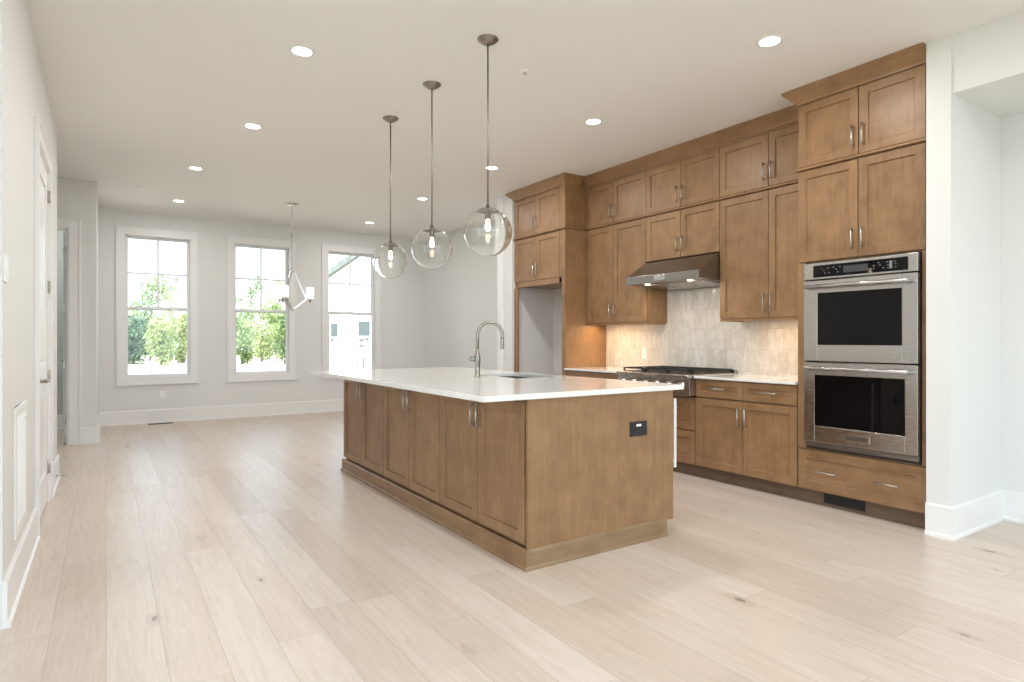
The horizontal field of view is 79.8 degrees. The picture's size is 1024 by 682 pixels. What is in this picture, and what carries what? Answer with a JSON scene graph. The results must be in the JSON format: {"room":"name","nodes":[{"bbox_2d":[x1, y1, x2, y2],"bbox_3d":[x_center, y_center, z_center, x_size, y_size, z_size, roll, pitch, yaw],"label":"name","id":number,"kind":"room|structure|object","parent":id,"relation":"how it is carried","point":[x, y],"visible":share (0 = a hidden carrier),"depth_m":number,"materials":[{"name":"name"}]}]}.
{"room":"kitchen","nodes":[
{"label":"kitchen","id":0,"kind":"room"},
{"bbox_2d":[0,0,56,628],"bbox_3d":[-3.120,-0.320,3.943,0.120,3.050,3.420,0,0,-34],"label":"wall","id":1,"kind":"structure","parent":0,"point":[24,95],"depth_m":3.02,"materials":[{"name":"white paint"}]},
{"bbox_2d":[3,253,8,282],"bbox_3d":[-2.160,-0.305,2.614,0.010,0.116,0.115,0,0,-34],"label":"light switch","id":2,"kind":"object","parent":1,"relation":"attached to","point":[5,257],"visible":1,"depth_m":2.59,"materials":[{"name":"white plastic"}]},
{"bbox_2d":[13,400,27,540],"bbox_3d":[-2.457,0.627,3.062,0.010,0.620,0.510,0,0,-34],"label":"air vent","id":3,"kind":"object","parent":1,"relation":"in","point":[20,413],"visible":1,"depth_m":3.01,"materials":[{"name":"white plastic"}]},
{"bbox_2d":[2,507,39,628],"bbox_3d":[-2.494,1.107,3.134,0.028,0.196,1.380,0,0,-34],"label":"baseboard","id":4,"kind":"structure","parent":1,"relation":"attached to","point":[14,581],"depth_m":2.90,"materials":[{"name":"white paint"}]},
{"bbox_2d":[34,116,52,535],"bbox_3d":[-3.221,-0.072,4.151,0.181,2.558,1.148,0,0,-34],"label":"door","id":5,"kind":"structure","parent":1,"relation":"in","point":[43,162],"depth_m":4.25,"materials":[{"name":"white paint"}]},
{"bbox_2d":[52,454,60,498],"bbox_3d":[-3.923,1.107,4.926,0.428,0.196,0.948,0,0,-34],"label":"baseboard","id":6,"kind":"structure","parent":1,"relation":"attached to","point":[56,480],"depth_m":5.02,"materials":[{"name":"white paint"}]},
{"bbox_2d":[57,177,97,427],"bbox_3d":[-6.386,-0.320,7.104,2.610,3.050,1.660,0,0,-34],"label":"wall","id":7,"kind":"structure","parent":0,"point":[77,199],"depth_m":7.08,"materials":[{"name":"white paint"}]},
{"bbox_2d":[57,218,79,445],"bbox_3d":[-5.642,-0.084,7.132,1.023,2.582,0.936,0,0,-34],"label":"door frame","id":8,"kind":"structure","parent":7,"relation":"in","point":[71,237],"depth_m":7.00,"materials":[{"name":"white paint"}]},
{"bbox_2d":[80,413,100,444],"bbox_3d":[-5.344,1.107,7.778,0.183,0.196,1.688,0,0,-34],"label":"baseboard","id":9,"kind":"structure","parent":7,"relation":"attached to","point":[88,435],"depth_m":7.09,"materials":[{"name":"white paint"}]},
{"bbox_2d":[57,207,424,414],"bbox_3d":[-4.756,-0.320,9.294,7.750,3.050,0.212,0,0,-34],"label":"wall","id":10,"kind":"structure","parent":0,"point":[403,296],"depth_m":9.40,"materials":[{"name":"white paint"}]},
{"bbox_2d":[57,415,62,429],"bbox_3d":[-6.881,1.107,7.740,2.490,0.196,0.028,0,0,-34],"label":"baseboard","id":11,"kind":"structure","parent":10,"relation":"attached to","point":[59,417],"depth_m":8.26,"materials":[{"name":"white paint"}]},
{"bbox_2d":[116,225,198,385],"bbox_3d":[-5.193,-0.482,8.980,1.049,2.263,0.212,0,0,-34],"label":"window","id":12,"kind":"structure","parent":10,"relation":"in","point":[123,233],"depth_m":8.94,"materials":[{"name":"white paint"}]},
{"bbox_2d":[160,390,164,397],"bbox_3d":[-5.106,0.795,8.945,0.072,0.116,0.008,0,0,-34],"label":"wall outlet","id":13,"kind":"object","parent":10,"relation":"attached to","point":[162,392],"visible":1,"depth_m":8.94,"materials":[{"name":"white plastic"}]},
{"bbox_2d":[98,399,343,426],"bbox_3d":[-3.671,1.107,9.884,4.990,0.196,0.028,0,0,-34],"label":"baseboard","id":14,"kind":"structure","parent":10,"relation":"attached to","point":[117,418],"depth_m":9.32,"materials":[{"name":"white paint"}]},
{"bbox_2d":[226,235,296,381],"bbox_3d":[-4.001,-0.482,9.771,1.049,2.263,0.212,0,0,-34],"label":"window","id":15,"kind":"structure","parent":10,"relation":"in","point":[232,242],"depth_m":9.71,"materials":[{"name":"white paint"}]},
{"bbox_2d":[321,243,381,378],"bbox_3d":[-2.788,-0.482,10.575,1.049,2.263,0.212,0,0,-34],"label":"window","id":16,"kind":"structure","parent":10,"relation":"in","point":[375,284],"depth_m":10.59,"materials":[{"name":"white paint"}]},
{"bbox_2d":[0,411,1023,681],"bbox_3d":[-0.978,1.265,3.599,8.150,0.120,13.880,0,0,-34],"label":"floor","id":17,"kind":"structure","parent":0,"point":[243,549],"depth_m":2.99,"materials":[{"name":"beige wood"}]},
{"bbox_2d":[148,422,172,424],"bbox_3d":[-5.060,1.202,8.812,0.310,0.005,0.100,0,0,-34],"label":"floor vent","id":18,"kind":"object","parent":17,"relation":"in","point":[167,422],"visible":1,"depth_m":8.80,"materials":[{"name":"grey metal"}]},
{"bbox_2d":[341,380,675,571],"bbox_3d":[-0.258,0.758,4.759,1.223,0.894,3.008,0,0,-34],"label":"kitchen island","id":19,"kind":"object","parent":17,"relation":"on","point":[534,484],"visible":0.86,"depth_m":3.60,"materials":[{"name":"brown wood"}]},
{"bbox_2d":[311,367,683,402],"bbox_3d":[-0.374,0.295,4.702,1.465,0.030,3.050,0,0,-34],"label":"island countertop","id":20,"kind":"structure","parent":19,"relation":"on","point":[455,382],"depth_m":3.94,"materials":[{"name":"white stone"}]},
{"bbox_2d":[469,321,503,376],"bbox_3d":[-0.194,0.065,4.715,0.288,0.430,0.056,0,0,-18],"label":"faucet","id":21,"kind":"object","parent":20,"relation":"on","point":[476,358],"visible":1,"depth_m":4.68,"materials":[{"name":"grey metal"}]},
{"bbox_2d":[506,376,526,377],"bbox_3d":[0.022,0.420,4.851,0.420,0.218,0.680,0,0,-34],"label":"sink","id":22,"kind":"object","parent":20,"relation":"in","point":[506,376],"visible":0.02,"depth_m":5.21,"materials":[{"name":"silver metal"}]},
{"bbox_2d":[630,421,646,436],"bbox_3d":[0.755,0.529,3.653,0.141,0.087,0.006,0,0,-34],"label":"power outlet","id":23,"kind":"object","parent":19,"relation":"attached to","point":[637,428],"depth_m":3.65,"materials":[{"name":"black plastic"}]},
{"bbox_2d":[633,427,644,433],"bbox_3d":[0.757,0.540,3.650,0.097,0.030,0.002,0,0,-34],"label":"socket","id":24,"kind":"object","parent":19,"relation":"attached to","point":[636,430],"depth_m":3.65,"materials":[{"name":"grey plastic"}]},
{"bbox_2d":[514,229,605,375],"bbox_3d":[0.554,-0.021,7.434,0.654,2.452,1.027,0,0,-34],"label":"enclosure","id":25,"kind":"object","parent":17,"relation":"on","point":[557,259],"visible":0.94,"depth_m":7.00,"materials":[{"name":"brown wood"}]},
{"bbox_2d":[566,370,617,379],"bbox_3d":[1.091,0.770,6.635,0.644,0.870,0.892,0,0,-34],"label":"base cabinet","id":26,"kind":"object","parent":17,"relation":"on","point":[569,372],"visible":0.16,"depth_m":6.48,"materials":[{"name":"brown wood"}]},
{"bbox_2d":[564,367,640,372],"bbox_3d":[1.091,0.323,6.631,0.626,0.022,0.900,0,0,-34],"label":"countertop","id":27,"kind":"structure","parent":26,"relation":"on","point":[590,369],"depth_m":6.58,"materials":[{"name":"white stone"}]},
{"bbox_2d":[673,395,699,476],"bbox_3d":[1.588,0.855,5.885,0.644,0.700,0.904,0,0,-34],"label":"base cabinet","id":28,"kind":"object","parent":17,"relation":"on","point":[685,405],"visible":0.3,"depth_m":5.45,"materials":[{"name":"brown wood"}]},
{"bbox_2d":[695,379,802,500],"bbox_3d":[2.102,0.770,5.111,0.644,0.870,0.950,0,0,-34],"label":"base cabinet","id":29,"kind":"object","parent":17,"relation":"on","point":[746,433],"visible":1,"depth_m":4.91,"materials":[{"name":"brown wood"}]},
{"bbox_2d":[694,374,797,384],"bbox_3d":[2.102,0.323,5.108,0.626,0.022,0.944,0,0,-34],"label":"countertop","id":30,"kind":"structure","parent":29,"relation":"on","point":[789,380],"depth_m":5.06,"materials":[{"name":"white stone"}]},
{"bbox_2d":[616,366,736,395],"bbox_3d":[1.546,0.379,5.849,0.701,0.223,0.894,0,0,-34],"label":"rangetop","id":31,"kind":"object","parent":30,"relation":"on","point":[684,376],"visible":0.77,"depth_m":5.62,"materials":[{"name":"silver metal"}]},
{"bbox_2d":[798,142,925,528],"bbox_3d":[2.605,-0.021,4.352,0.644,2.452,0.868,0,0,-34],"label":"tall cabinet","id":32,"kind":"object","parent":17,"relation":"on","point":[873,205],"visible":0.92,"depth_m":4.15,"materials":[{"name":"brown wood"}]},
{"bbox_2d":[824,493,864,511],"bbox_3d":[2.349,1.148,4.331,0.006,0.070,0.290,0,0,-34],"label":"vent","id":33,"kind":"object","parent":32,"relation":"attached to","point":[849,503],"visible":1,"depth_m":4.33,"materials":[{"name":"brown metal"}]},
{"bbox_2d":[803,252,921,464],"bbox_3d":[2.559,0.116,4.305,0.655,1.347,0.761,0,0,-34],"label":"double oven","id":34,"kind":"object","parent":32,"relation":"in","point":[862,367],"visible":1,"depth_m":4.11,"materials":[{"name":"grey metal"}]},
{"bbox_2d":[926,35,1000,506],"bbox_3d":[2.947,-0.320,3.975,0.794,3.050,0.133,0,0,-34],"label":"wall pier","id":35,"kind":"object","parent":17,"relation":"on","point":[963,139],"visible":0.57,"depth_m":3.80,"materials":[{"name":"white paint"}]},
{"bbox_2d":[27,0,1023,238],"bbox_3d":[-0.978,-1.970,3.599,8.150,0.250,13.880,0,0,-34],"label":"ceiling","id":36,"kind":"structure","parent":0,"point":[141,92],"depth_m":4.42,"materials":[{"name":"white paint"}]},
{"bbox_2d":[172,199,185,202],"bbox_3d":[-4.417,-1.841,8.110,0.160,0.008,0.160,0,0,-34],"label":"recessed light","id":37,"kind":"object","parent":36,"relation":"in","point":[174,200],"visible":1,"depth_m":8.10,"materials":[{"name":"white plastic"}]},
{"bbox_2d":[187,166,203,170],"bbox_3d":[-3.397,-1.841,6.567,0.160,0.008,0.160,0,0,-34],"label":"recessed light","id":38,"kind":"object","parent":36,"relation":"in","point":[196,168],"visible":1,"depth_m":6.57,"materials":[{"name":"white"}]},
{"bbox_2d":[243,123,262,129],"bbox_3d":[-2.233,-1.841,5.276,0.160,0.008,0.160,0,0,-34],"label":"recessed light","id":39,"kind":"object","parent":36,"relation":"in","point":[254,126],"visible":1,"depth_m":5.27,"materials":[{"name":"white plastic"}]},
{"bbox_2d":[277,203,313,310],"bbox_3d":[-2.955,-1.120,8.341,0.478,1.450,0.508,0,0,-34],"label":"chandelier","id":40,"kind":"object","parent":36,"relation":"hanging from","point":[283,291],"visible":1,"depth_m":8.30,"materials":[{"name":"silver metal"}]},
{"bbox_2d":[289,45,314,56],"bbox_3d":[-1.341,-1.841,3.907,0.160,0.008,0.160,0,0,-34],"label":"recessed light","id":41,"kind":"object","parent":36,"relation":"in","point":[298,50],"visible":1,"depth_m":3.90,"materials":[{"name":"white plastic"}]},
{"bbox_2d":[372,115,408,278],"bbox_3d":[-1.010,-1.179,5.090,0.296,1.333,0.296,0,0,-34],"label":"pendant light","id":42,"kind":"object","parent":36,"relation":"hanging from","point":[390,260],"visible":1,"depth_m":5.00,"materials":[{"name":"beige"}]},
{"bbox_2d":[416,197,427,199],"bbox_3d":[-1.169,-1.841,7.985,0.160,0.008,0.160,0,0,-34],"label":"recessed light","id":43,"kind":"object","parent":36,"relation":"in","point":[418,198],"visible":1,"depth_m":7.96,"materials":[{"name":"white plastic"}]},
{"bbox_2d":[411,80,452,268],"bbox_3d":[-0.578,-1.179,4.417,0.296,1.333,0.296,0,0,-34],"label":"pendant light","id":44,"kind":"object","parent":36,"relation":"hanging from","point":[431,247],"visible":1,"depth_m":4.33,"materials":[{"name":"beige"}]},
{"bbox_2d":[464,34,511,256],"bbox_3d":[-0.148,-1.179,3.754,0.296,1.333,0.296,0,0,-34],"label":"pendant light","id":45,"kind":"object","parent":36,"relation":"hanging from","point":[487,231],"visible":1,"depth_m":3.66,"materials":[{"name":"clear glass"}]},
{"bbox_2d":[484,166,498,169],"bbox_3d":[-0.218,-1.841,6.551,0.160,0.008,0.160,0,0,-34],"label":"recessed light","id":46,"kind":"object","parent":36,"relation":"in","point":[485,167],"visible":0.87,"depth_m":6.53,"materials":[{"name":"white plastic"}]},
{"bbox_2d":[520,69,529,74],"bbox_3d":[0.089,-1.834,4.198,0.072,0.022,0.072,0,0,-34],"label":"sprinkler head","id":47,"kind":"object","parent":36,"relation":"attached to","point":[524,71],"visible":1,"depth_m":4.18},
{"bbox_2d":[584,118,602,125],"bbox_3d":[0.687,-1.841,5.169,0.160,0.008,0.160,0,0,-34],"label":"recessed light","id":48,"kind":"object","parent":36,"relation":"in","point":[592,121],"visible":1,"depth_m":5.15,"materials":[{"name":"white plastic"}]},
{"bbox_2d":[756,35,783,47],"bbox_3d":[1.591,-1.841,3.780,0.160,0.008,0.160,0,0,-34],"label":"recessed light","id":49,"kind":"object","parent":36,"relation":"in","point":[769,41],"visible":1,"depth_m":3.77,"materials":[{"name":"white plastic"}]},
{"bbox_2d":[504,195,552,374],"bbox_3d":[0.186,-0.320,7.996,0.650,3.050,0.310,0,0,-34],"label":"wall","id":50,"kind":"structure","parent":0,"point":[535,304],"depth_m":7.83,"materials":[{"name":"white paint"}]},
{"bbox_2d":[497,196,503,370],"bbox_3d":[-0.149,-0.319,7.896,0.018,3.048,0.125,0,0,-34],"label":"trim","id":51,"kind":"structure","parent":50,"relation":"attached to","point":[500,201],"depth_m":7.88,"materials":[{"name":"white paint"}]},
{"bbox_2d":[425,228,797,376],"bbox_3d":[0.814,-0.320,7.763,0.160,3.050,8.523,0,0,-34],"label":"wall","id":52,"kind":"structure","parent":0,"point":[693,334],"depth_m":6.85,"materials":[{"name":"beige tile"}]},
{"bbox_2d":[505,172,585,240],"bbox_3d":[0.535,-1.546,7.422,0.701,0.597,1.196,0,0,-34],"label":"upper cabinet","id":53,"kind":"object","parent":52,"relation":"attached to","point":[557,202],"visible":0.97,"depth_m":7.07,"materials":[{"name":"brown wood"}]},
{"bbox_2d":[582,158,647,230],"bbox_3d":[1.204,-1.546,6.684,0.402,0.597,0.938,0,0,-34],"label":"upper cabinet","id":54,"kind":"object","parent":52,"relation":"attached to","point":[615,195],"visible":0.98,"depth_m":6.58,"materials":[{"name":"brown wood"}]},
{"bbox_2d":[586,218,666,325],"bbox_3d":[1.222,-0.706,6.695,0.359,1.082,0.937,0,0,-34],"label":"upper cabinet","id":55,"kind":"object","parent":52,"relation":"attached to","point":[614,252],"visible":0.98,"depth_m":6.57,"materials":[{"name":"brown wood"}]},
{"bbox_2d":[642,348,646,358],"bbox_3d":[1.440,0.150,6.668,0.008,0.116,0.072,0,0,-34],"label":"wall outlet","id":56,"kind":"object","parent":52,"relation":"attached to","point":[644,350],"visible":1,"depth_m":6.66,"materials":[{"name":"white plastic"}]},
{"bbox_2d":[640,132,721,216],"bbox_3d":[1.711,-1.546,5.919,0.402,0.597,0.898,0,0,-34],"label":"upper cabinet","id":57,"kind":"object","parent":52,"relation":"attached to","point":[685,175],"visible":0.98,"depth_m":5.81,"materials":[{"name":"brown wood"}]},
{"bbox_2d":[646,201,719,262],"bbox_3d":[1.729,-1.019,5.930,0.359,0.454,0.897,0,0,-34],"label":"upper cabinet","id":58,"kind":"object","parent":52,"relation":"attached to","point":[694,231],"visible":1,"depth_m":5.81,"materials":[{"name":"brown wood"}]},
{"bbox_2d":[626,253,719,290],"bbox_3d":[1.621,-0.643,5.858,0.594,0.272,0.892,0,0,-34],"label":"range hood","id":59,"kind":"object","parent":58,"relation":"attached to","point":[702,271],"visible":0.92,"depth_m":5.68,"materials":[{"name":"silver metal"}]},
{"bbox_2d":[714,105,798,200],"bbox_3d":[2.212,-1.546,5.163,0.402,0.597,0.915,0,0,-34],"label":"upper cabinet","id":60,"kind":"object","parent":52,"relation":"attached to","point":[759,154],"visible":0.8,"depth_m":5.14,"materials":[{"name":"brown wood"}]},
{"bbox_2d":[720,184,798,321],"bbox_3d":[2.230,-0.706,5.176,0.359,1.082,0.916,0,0,-34],"label":"upper cabinet","id":61,"kind":"object","parent":52,"relation":"attached to","point":[759,263],"visible":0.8,"depth_m":5.15,"materials":[{"name":"brown wood"}]},
{"bbox_2d":[781,42,925,172],"bbox_3d":[2.564,-1.546,4.375,0.687,0.597,0.953,0,0,-34],"label":"upper cabinet","id":62,"kind":"object","parent":52,"relation":"attached to","point":[876,106],"visible":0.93,"depth_m":4.15,"materials":[{"name":"brown wood"}]},
{"bbox_2d":[1001,113,1023,492],"bbox_3d":[4.653,-0.320,2.221,0.150,3.050,4.957,0,0,-34],"label":"wall","id":63,"kind":"structure","parent":0,"point":[1012,127],"depth_m":4.07,"materials":[{"name":"white paint"}]},
{"bbox_2d":[924,490,1023,540],"bbox_3d":[4.258,1.107,1.955,0.802,0.196,4.950,0,0,-34],"label":"baseboard","id":64,"kind":"object","parent":63,"relation":"attached to","point":[956,522],"visible":1,"depth_m":3.84,"materials":[{"name":"white paint"}]},
{"bbox_2d":[952,10,1023,117],"bbox_3d":[4.314,-1.670,1.912,0.756,0.350,4.817,0,0,-34],"label":"header","id":65,"kind":"object","parent":63,"relation":"attached to","point":[988,58],"visible":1,"depth_m":3.60,"materials":[{"name":"white paint"}]},
{"label":"outside","id":66,"kind":"structure","parent":0,"visible":0},
{"bbox_2d":[128,348,285,374],"bbox_3d":[-16.544,2.055,43.027,200.000,0.300,210.000,0,0,-34],"label":"ground","id":67,"kind":"structure","parent":66,"point":[147,367],"depth_m":44.00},
{"bbox_2d":[128,314,152,363],"bbox_3d":[-30.291,-0.005,48.761,3.436,4.292,3.954,0,0,-34],"label":"tree","id":68,"kind":"object","parent":67,"relation":"on","point":[135,350],"visible":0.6,"depth_m":48.49,"materials":[{"name":"green plant"}]},
{"bbox_2d":[128,273,178,360],"bbox_3d":[-33.184,-2.115,56.168,4.554,8.049,5.087,0,0,-34],"label":"tree","id":69,"kind":"object","parent":67,"relation":"on","point":[150,315],"visible":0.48,"depth_m":55.82,"materials":[{"name":"green plant"}]},
{"bbox_2d":[143,316,177,365],"bbox_3d":[-26.224,0.045,45.870,2.276,3.826,3.314,0,0,-23],"label":"tree","id":70,"kind":"object","parent":67,"relation":"on","point":[158,334],"visible":1,"depth_m":45.52,"materials":[{"name":"green plant"}]},
{"bbox_2d":[146,282,186,357],"bbox_3d":[-34.722,-1.954,62.072,3.578,7.720,4.679,0,0,-2],"label":"tree","id":71,"kind":"object","parent":67,"relation":"on","point":[170,298],"visible":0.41,"depth_m":61.93,"materials":[{"name":"green plant"}]},
{"bbox_2d":[167,312,186,362],"bbox_3d":[-27.203,-0.134,50.826,3.006,4.386,2.759,0,0,32],"label":"tree","id":72,"kind":"object","parent":67,"relation":"on","point":[180,355],"visible":0.62,"depth_m":50.68,"materials":[{"name":"green plant"}]},
{"bbox_2d":[128,310,283,355],"bbox_3d":[-38.250,-0.786,76.944,27.950,6.550,23.527,0,0,-34],"label":"undergrowth","id":73,"kind":"object","parent":67,"relation":"on","point":[178,315],"visible":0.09,"depth_m":75.59,"materials":[{"name":"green plant"}]},
{"bbox_2d":[236,312,256,363],"bbox_3d":[-21.085,-0.273,47.580,2.475,4.368,2.624,0,0,-34],"label":"tree","id":74,"kind":"object","parent":67,"relation":"on","point":[245,342],"visible":0.8,"depth_m":47.63,"materials":[{"name":"green plant"}]},
{"bbox_2d":[236,276,262,348],"bbox_3d":[-25.981,-2.233,59.852,2.921,8.284,2.580,0,0,2],"label":"tree","id":75,"kind":"object","parent":67,"relation":"on","point":[239,301],"visible":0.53,"depth_m":59.68,"materials":[{"name":"green plant"}]},
{"bbox_2d":[239,298,283,361],"bbox_3d":[-22.113,-0.893,54.096,4.970,5.602,3.786,0,0,25],"label":"tree","id":76,"kind":"object","parent":67,"relation":"on","point":[261,349],"visible":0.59,"depth_m":53.79,"materials":[{"name":"green plant"}]},
{"bbox_2d":[253,276,284,357],"bbox_3d":[-25.518,-2.511,66.064,4.488,8.835,3.394,0,0,1],"label":"tree","id":77,"kind":"object","parent":67,"relation":"on","point":[278,282],"visible":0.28,"depth_m":66.07,"materials":[{"name":"green plant"}]},
{"bbox_2d":[267,302,285,363],"bbox_3d":[-18.120,-0.556,48.755,2.482,4.931,2.739,0,0,-34],"label":"tree","id":78,"kind":"object","parent":67,"relation":"on","point":[280,318],"visible":0.55,"depth_m":48.50,"materials":[{"name":"green plant"}]},
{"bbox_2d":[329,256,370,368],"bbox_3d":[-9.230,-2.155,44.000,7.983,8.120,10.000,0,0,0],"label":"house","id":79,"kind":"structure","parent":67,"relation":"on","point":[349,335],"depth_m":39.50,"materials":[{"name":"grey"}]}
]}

